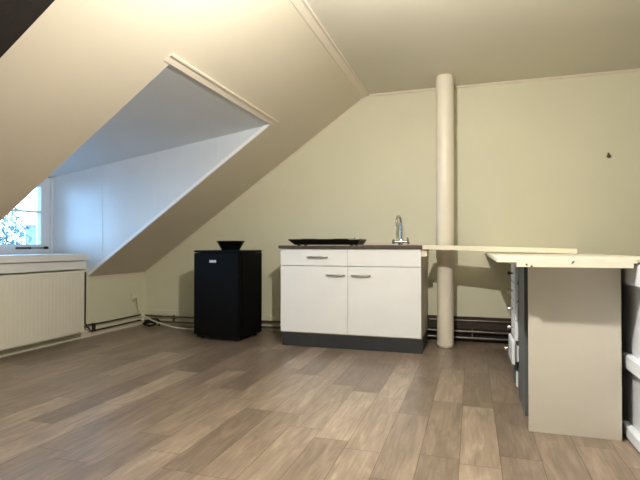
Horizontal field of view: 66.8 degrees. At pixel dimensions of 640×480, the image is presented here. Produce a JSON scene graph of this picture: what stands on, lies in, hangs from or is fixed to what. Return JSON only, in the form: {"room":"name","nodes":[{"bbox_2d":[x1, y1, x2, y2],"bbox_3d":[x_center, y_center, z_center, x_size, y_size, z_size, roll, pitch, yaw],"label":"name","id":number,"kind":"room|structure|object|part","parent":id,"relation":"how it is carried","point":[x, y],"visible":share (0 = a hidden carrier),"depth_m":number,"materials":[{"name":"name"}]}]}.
{"room":"attic kitchen","nodes":[
{"label":"attic kitchen","id":0,"kind":"room"},
{"bbox_2d":[0,268,144,356],"bbox_3d":[-3.547,0.599,2.100,0.590,0.695,7.900,0,-1,17],"label":"wall","id":1,"kind":"structure","parent":0,"point":[107,298],"depth_m":5.17,"materials":[{"name":"beige paint"}]},
{"bbox_2d":[0,271,83,350],"bbox_3d":[-2.581,0.589,3.995,0.120,0.598,1.635,0,-1,17],"label":"radiator","id":2,"kind":"object","parent":1,"relation":"attached to","point":[34,307],"visible":1,"depth_m":4.24,"materials":[{"name":"metal"}]},
{"bbox_2d":[0,261,85,273],"bbox_3d":[-2.778,0.237,4.206,0.542,0.078,1.390,0,-1,17],"label":"trim","id":3,"kind":"structure","parent":1,"relation":"on","point":[55,265],"depth_m":4.29,"materials":[{"name":"paint"}]},
{"bbox_2d":[0,254,88,262],"bbox_3d":[-2.767,0.161,4.208,0.579,0.062,1.420,0,-1,17],"label":"windowsill","id":4,"kind":"structure","parent":1,"relation":"attached to","point":[4,258],"depth_m":4.30,"materials":[{"name":"paint"}]},
{"bbox_2d":[84,272,140,331],"bbox_3d":[-2.232,0.630,5.224,0.068,0.610,0.910,0,-1,15],"label":"pipe","id":5,"kind":"object","parent":1,"relation":"attached to","point":[92,324],"visible":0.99,"depth_m":4.96,"materials":[{"name":"metal"}]},
{"bbox_2d":[80,319,144,338],"bbox_3d":[-2.230,0.961,5.292,0.012,0.050,0.988,0,-1,17],"label":"baseboard","id":6,"kind":"structure","parent":1,"relation":"attached to","point":[86,334],"depth_m":5.20,"materials":[{"name":"paint"}]},
{"bbox_2d":[90,272,144,277],"bbox_3d":[-2.212,0.385,5.362,0.010,0.018,0.858,0,-1,17],"label":"trim","id":7,"kind":"structure","parent":1,"relation":"attached to","point":[139,272],"depth_m":5.30,"materials":[{"name":"paint"}]},
{"bbox_2d":[7,64,168,214],"bbox_3d":[-2.143,-0.390,3.216,2.610,1.500,0.107,0,-1,17],"label":"wall","id":8,"kind":"structure","parent":0,"point":[168,64],"depth_m":3.05,"materials":[{"name":"white paint"}]},
{"bbox_2d":[46,126,267,275],"bbox_3d":[-1.657,-0.371,4.765,2.610,1.500,0.107,0,-1,17],"label":"wall","id":9,"kind":"structure","parent":0,"point":[96,210],"depth_m":4.81,"materials":[{"name":"white paint"}]},
{"bbox_2d":[0,178,52,253],"bbox_3d":[-3.048,-0.262,4.349,0.105,0.782,1.530,0,-1,17],"label":"window","id":10,"kind":"structure","parent":9,"relation":"in","point":[44,211],"depth_m":4.95,"materials":[{"name":"white paint"}]},
{"bbox_2d":[88,124,269,274],"bbox_3d":[-1.384,-0.342,4.617,2.000,1.390,0.016,0,-1,17],"label":"trim","id":11,"kind":"structure","parent":9,"relation":"attached to","point":[264,127],"depth_m":4.59,"materials":[{"name":"white paint"}]},
{"bbox_2d":[47,64,268,177],"bbox_3d":[-1.900,-0.905,3.997,2.610,0.511,1.530,0,-1,17],"label":"ceiling","id":12,"kind":"structure","parent":0,"point":[174,109],"depth_m":3.95,"materials":[{"name":"white paint"}]},
{"bbox_2d":[0,0,361,276],"bbox_3d":[-2.017,-0.658,1.636,2.765,1.977,7.900,0,-1,17],"label":"ceiling","id":13,"kind":"structure","parent":0,"point":[80,62],"depth_m":2.93,"materials":[{"name":"paint"}]},
{"bbox_2d":[0,0,54,57],"bbox_3d":[-1.797,-0.557,2.066,2.739,1.955,0.254,0,-1,17],"label":"roof beam","id":14,"kind":"structure","parent":13,"relation":"attached to","point":[16,16],"depth_m":1.97,"materials":[{"name":"black wood"}]},
{"bbox_2d":[164,53,278,125],"bbox_3d":[-0.640,-1.057,3.596,0.060,0.040,1.615,0,-1,17],"label":"trim","id":15,"kind":"structure","parent":13,"relation":"attached to","point":[172,59],"depth_m":3.34,"materials":[{"name":"paint"}]},
{"bbox_2d":[0,324,639,479],"bbox_3d":[-0.083,0.983,1.010,7.870,0.100,8.200,0,-1,17],"label":"floor","id":16,"kind":"structure","parent":0,"point":[139,402],"depth_m":2.57,"materials":[{"name":"brown wood"}]},
{"bbox_2d":[143,318,159,326],"bbox_3d":[-1.938,0.945,5.571,0.218,0.085,0.119,0,-1,17],"label":"cable coil","id":17,"kind":"object","parent":16,"relation":"on","point":[145,323],"visible":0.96,"depth_m":5.58,"materials":[{"name":"black plastic"}]},
{"bbox_2d":[134,295,193,329],"bbox_3d":[-1.615,0.808,5.399,1.061,0.352,0.058,0,-1,17],"label":"power cable","id":18,"kind":"object","parent":16,"relation":"on","point":[135,296],"visible":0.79,"depth_m":5.45,"materials":[{"name":"white plastic"}]},
{"bbox_2d":[194,250,261,340],"bbox_3d":[-0.930,0.542,4.929,0.517,0.877,0.469,0,-1,21],"label":"mini fridge","id":19,"kind":"object","parent":16,"relation":"on","point":[227,283],"visible":1,"depth_m":4.73,"materials":[{"name":"black metal"}]},
{"bbox_3d":[-1.006,0.530,4.736,0.515,0.807,0.045,0,-1,21],"label":"door","id":20,"kind":"part","parent":19,"relation":"part of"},
{"bbox_3d":[-0.929,0.114,4.937,0.517,0.020,0.465,0,-1,21],"label":"panel","id":21,"kind":"part","parent":19,"relation":"part of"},
{"bbox_2d":[216,241,244,249],"bbox_3d":[-0.915,0.057,4.971,0.296,0.095,0.296,0,-1,17],"label":"bowl","id":22,"kind":"object","parent":19,"relation":"on","point":[224,245],"visible":0.84,"depth_m":4.87,"materials":[{"name":"black ceramic"}]},
{"bbox_2d":[281,249,427,353],"bbox_3d":[0.338,0.529,4.595,1.293,0.895,0.656,0,-1,17],"label":"base cabinet","id":23,"kind":"object","parent":16,"relation":"on","point":[355,299],"visible":0.99,"depth_m":4.31,"materials":[{"name":"wood"}]},
{"bbox_3d":[-0.058,0.158,4.428,0.640,0.152,0.020,0,-1,17],"label":"drawer","id":24,"kind":"part","parent":23,"relation":"part of","materials":[{"name":"white wood"}]},
{"bbox_3d":[-0.058,0.541,4.423,0.640,0.604,0.020,0,-1,17],"label":"door","id":25,"kind":"part","parent":23,"relation":"part of","materials":[{"name":"white wood"}]},
{"bbox_3d":[-0.030,0.154,4.392,0.203,0.015,0.040,0,-1,17],"label":"handle","id":26,"kind":"part","parent":23,"relation":"part of","materials":[{"name":"metal"}]},
{"bbox_2d":[278,242,428,248],"bbox_3d":[0.346,0.122,4.648,1.310,0.203,0.719,0,-1,17],"label":"countertop","id":27,"kind":"structure","parent":23,"relation":"on","point":[367,245],"depth_m":4.35,"materials":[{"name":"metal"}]},
{"bbox_2d":[288,237,365,244],"bbox_3d":[0.075,0.016,4.670,0.690,0.074,0.324,0,-1,17],"label":"hotplate","id":28,"kind":"object","parent":27,"relation":"on","point":[356,241],"visible":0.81,"depth_m":4.53,"materials":[{"name":"black metal"}]},
{"bbox_2d":[392,215,409,244],"bbox_3d":[0.766,-0.096,4.637,0.168,0.288,0.149,0,-1,17],"label":"mixer tap","id":29,"kind":"object","parent":27,"relation":"on","point":[400,241],"visible":0.97,"depth_m":4.66,"materials":[{"name":"silver metal"}]},
{"bbox_3d":[0.752,-0.121,4.634,0.025,0.238,0.137,0,-1,29],"label":"spout","id":30,"kind":"part","parent":29,"relation":"part of","materials":[{"name":"silver metal"}]},
{"bbox_3d":[0.356,0.315,4.269,0.182,0.015,0.040,0,-1,17],"label":"handle","id":31,"kind":"part","parent":23,"relation":"part of","materials":[{"name":"metal"}]},
{"bbox_3d":[0.557,0.539,4.231,0.640,0.604,0.020,0,-1,17],"label":"door","id":32,"kind":"part","parent":23,"relation":"part of","materials":[{"name":"white wood"}]},
{"bbox_2d":[436,74,453,347],"bbox_3d":[1.144,-0.265,4.439,0.160,2.479,0.160,0,-1,17],"label":"pipe","id":33,"kind":"object","parent":16,"relation":"on","point":[444,82],"visible":1,"depth_m":4.37,"materials":[{"name":"paint"}]},
{"bbox_2d":[505,264,621,440],"bbox_3d":[1.359,0.547,2.869,0.473,0.816,1.060,0,-1,17],"label":"base cabinet","id":34,"kind":"object","parent":16,"relation":"on","point":[565,347],"visible":0.88,"depth_m":2.36,"materials":[{"name":"wood"}]},
{"bbox_3d":[1.399,0.695,3.063,0.368,0.139,0.298,0,-1,17],"label":"drawer","id":35,"kind":"part","parent":34,"relation":"part of","materials":[{"name":"white wood"}]},
{"bbox_3d":[1.407,0.213,3.066,0.350,0.104,0.298,0,-1,17],"label":"drawer","id":36,"kind":"part","parent":34,"relation":"part of","materials":[{"name":"white wood"}]},
{"bbox_3d":[1.407,0.325,3.065,0.350,0.109,0.298,0,-1,17],"label":"drawer","id":37,"kind":"part","parent":34,"relation":"part of","materials":[{"name":"white wood"}]},
{"bbox_3d":[1.407,0.440,3.063,0.350,0.109,0.298,0,-1,17],"label":"drawer","id":38,"kind":"part","parent":34,"relation":"part of","materials":[{"name":"white wood"}]},
{"bbox_3d":[1.407,0.560,3.062,0.350,0.119,0.298,0,-1,17],"label":"drawer","id":39,"kind":"part","parent":34,"relation":"part of","materials":[{"name":"white wood"}]},
{"bbox_3d":[1.227,0.862,3.021,0.009,0.090,0.060,0,-1,17],"label":"rail","id":40,"kind":"part","parent":34,"relation":"part of","materials":[{"name":"white wood"}]},
{"bbox_2d":[485,252,639,267],"bbox_3d":[1.583,0.119,3.354,0.785,0.042,2.445,0,-1,17],"label":"countertop","id":41,"kind":"structure","parent":34,"relation":"on","point":[518,259],"depth_m":2.26,"materials":[{"name":"beige wood"}]},
{"bbox_2d":[421,245,576,256],"bbox_3d":[1.441,0.090,3.986,1.186,0.099,0.280,0,-1,27],"label":"board","id":42,"kind":"object","parent":41,"relation":"on","point":[424,251],"visible":0.96,"depth_m":3.85,"materials":[{"name":"beige wood"}]},
{"bbox_2d":[621,263,639,452],"bbox_3d":[1.622,0.535,2.718,0.074,0.838,3.570,0,-1,17],"label":"shelf","id":43,"kind":"object","parent":16,"relation":"on","point":[630,277],"depth_m":2.31,"materials":[{"name":"white paint"}]},
{"bbox_3d":[1.547,0.164,2.552,0.034,0.098,3.200,0,-1,17],"label":"rail","id":44,"kind":"part","parent":43,"relation":"part of","materials":[{"name":"white paint"}]},
{"bbox_3d":[1.281,0.902,1.694,0.034,0.054,1.420,0,-1,17],"label":"rail","id":45,"kind":"part","parent":43,"relation":"part of","materials":[{"name":"white paint"}]},
{"bbox_3d":[1.281,0.572,1.698,0.034,0.066,1.420,0,-1,17],"label":"rail","id":46,"kind":"part","parent":43,"relation":"part of","materials":[{"name":"white paint"}]},
{"bbox_2d":[145,71,639,317],"bbox_3d":[1.335,-0.311,4.799,7.420,2.580,0.150,0,-1,17],"label":"wall","id":47,"kind":"structure","parent":0,"point":[533,169],"depth_m":4.68,"materials":[{"name":"beige paint"}]},
{"bbox_2d":[145,96,366,272],"bbox_3d":[-0.802,-0.549,5.388,2.691,1.888,0.010,0,-1,17],"label":"trim","id":48,"kind":"structure","parent":47,"relation":"attached to","point":[360,100],"depth_m":5.35,"materials":[{"name":"paint"}]},
{"bbox_2d":[144,309,510,343],"bbox_3d":[0.007,0.863,5.112,4.390,0.240,0.020,0,-1,17],"label":"baseboard","id":49,"kind":"structure","parent":47,"relation":"attached to","point":[146,311],"depth_m":4.69,"materials":[{"name":"beige paint"}]},
{"bbox_2d":[144,314,511,340],"bbox_3d":[-0.008,0.861,5.080,4.300,0.184,0.049,0,-1,17],"label":"pipe","id":50,"kind":"object","parent":47,"relation":"attached to","point":[173,317],"visible":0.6,"depth_m":4.64,"materials":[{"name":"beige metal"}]},
{"bbox_2d":[290,0,368,97],"bbox_3d":[-0.707,-1.527,1.236,0.071,0.036,7.900,0,-1,17],"label":"trim","id":51,"kind":"structure","parent":47,"relation":"attached to","point":[302,6],"depth_m":3.67,"materials":[{"name":"paint"}]},
{"bbox_2d":[369,68,639,96],"bbox_3d":[2.609,-1.496,4.329,4.399,0.022,0.014,0,-1,17],"label":"trim","id":52,"kind":"structure","parent":47,"relation":"attached to","point":[638,69],"depth_m":4.56,"materials":[{"name":"paint"}]},
{"bbox_2d":[306,0,639,93],"bbox_3d":[1.487,-1.613,0.550,4.579,0.120,7.900,0,-1,17],"label":"ceiling","id":53,"kind":"structure","parent":0,"point":[389,45],"depth_m":3.66,"materials":[{"name":"paint"}]},
{"label":"outside","id":54,"kind":"structure","parent":0,"visible":0},
{"bbox_3d":[-26.527,7.317,23.944,55.000,0.200,90.000,0,-1,17],"label":"ground","id":55,"kind":"structure","parent":54,"visible":0},
{"bbox_2d":[0,207,31,243],"bbox_3d":[-13.261,2.636,19.852,2.816,9.065,2.740,0,-1,17],"label":"tree","id":56,"kind":"object","parent":55,"relation":"on","point":[21,234],"visible":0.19,"depth_m":19.96,"materials":[{"name":"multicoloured plant"}]},
{"bbox_2d":[24,224,35,244],"bbox_3d":[-15.698,3.202,26.784,4.600,8.100,8.400,0,-1,17],"label":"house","id":57,"kind":"structure","parent":55,"relation":"on","point":[32,231],"depth_m":26.37,"materials":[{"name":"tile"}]}
]}

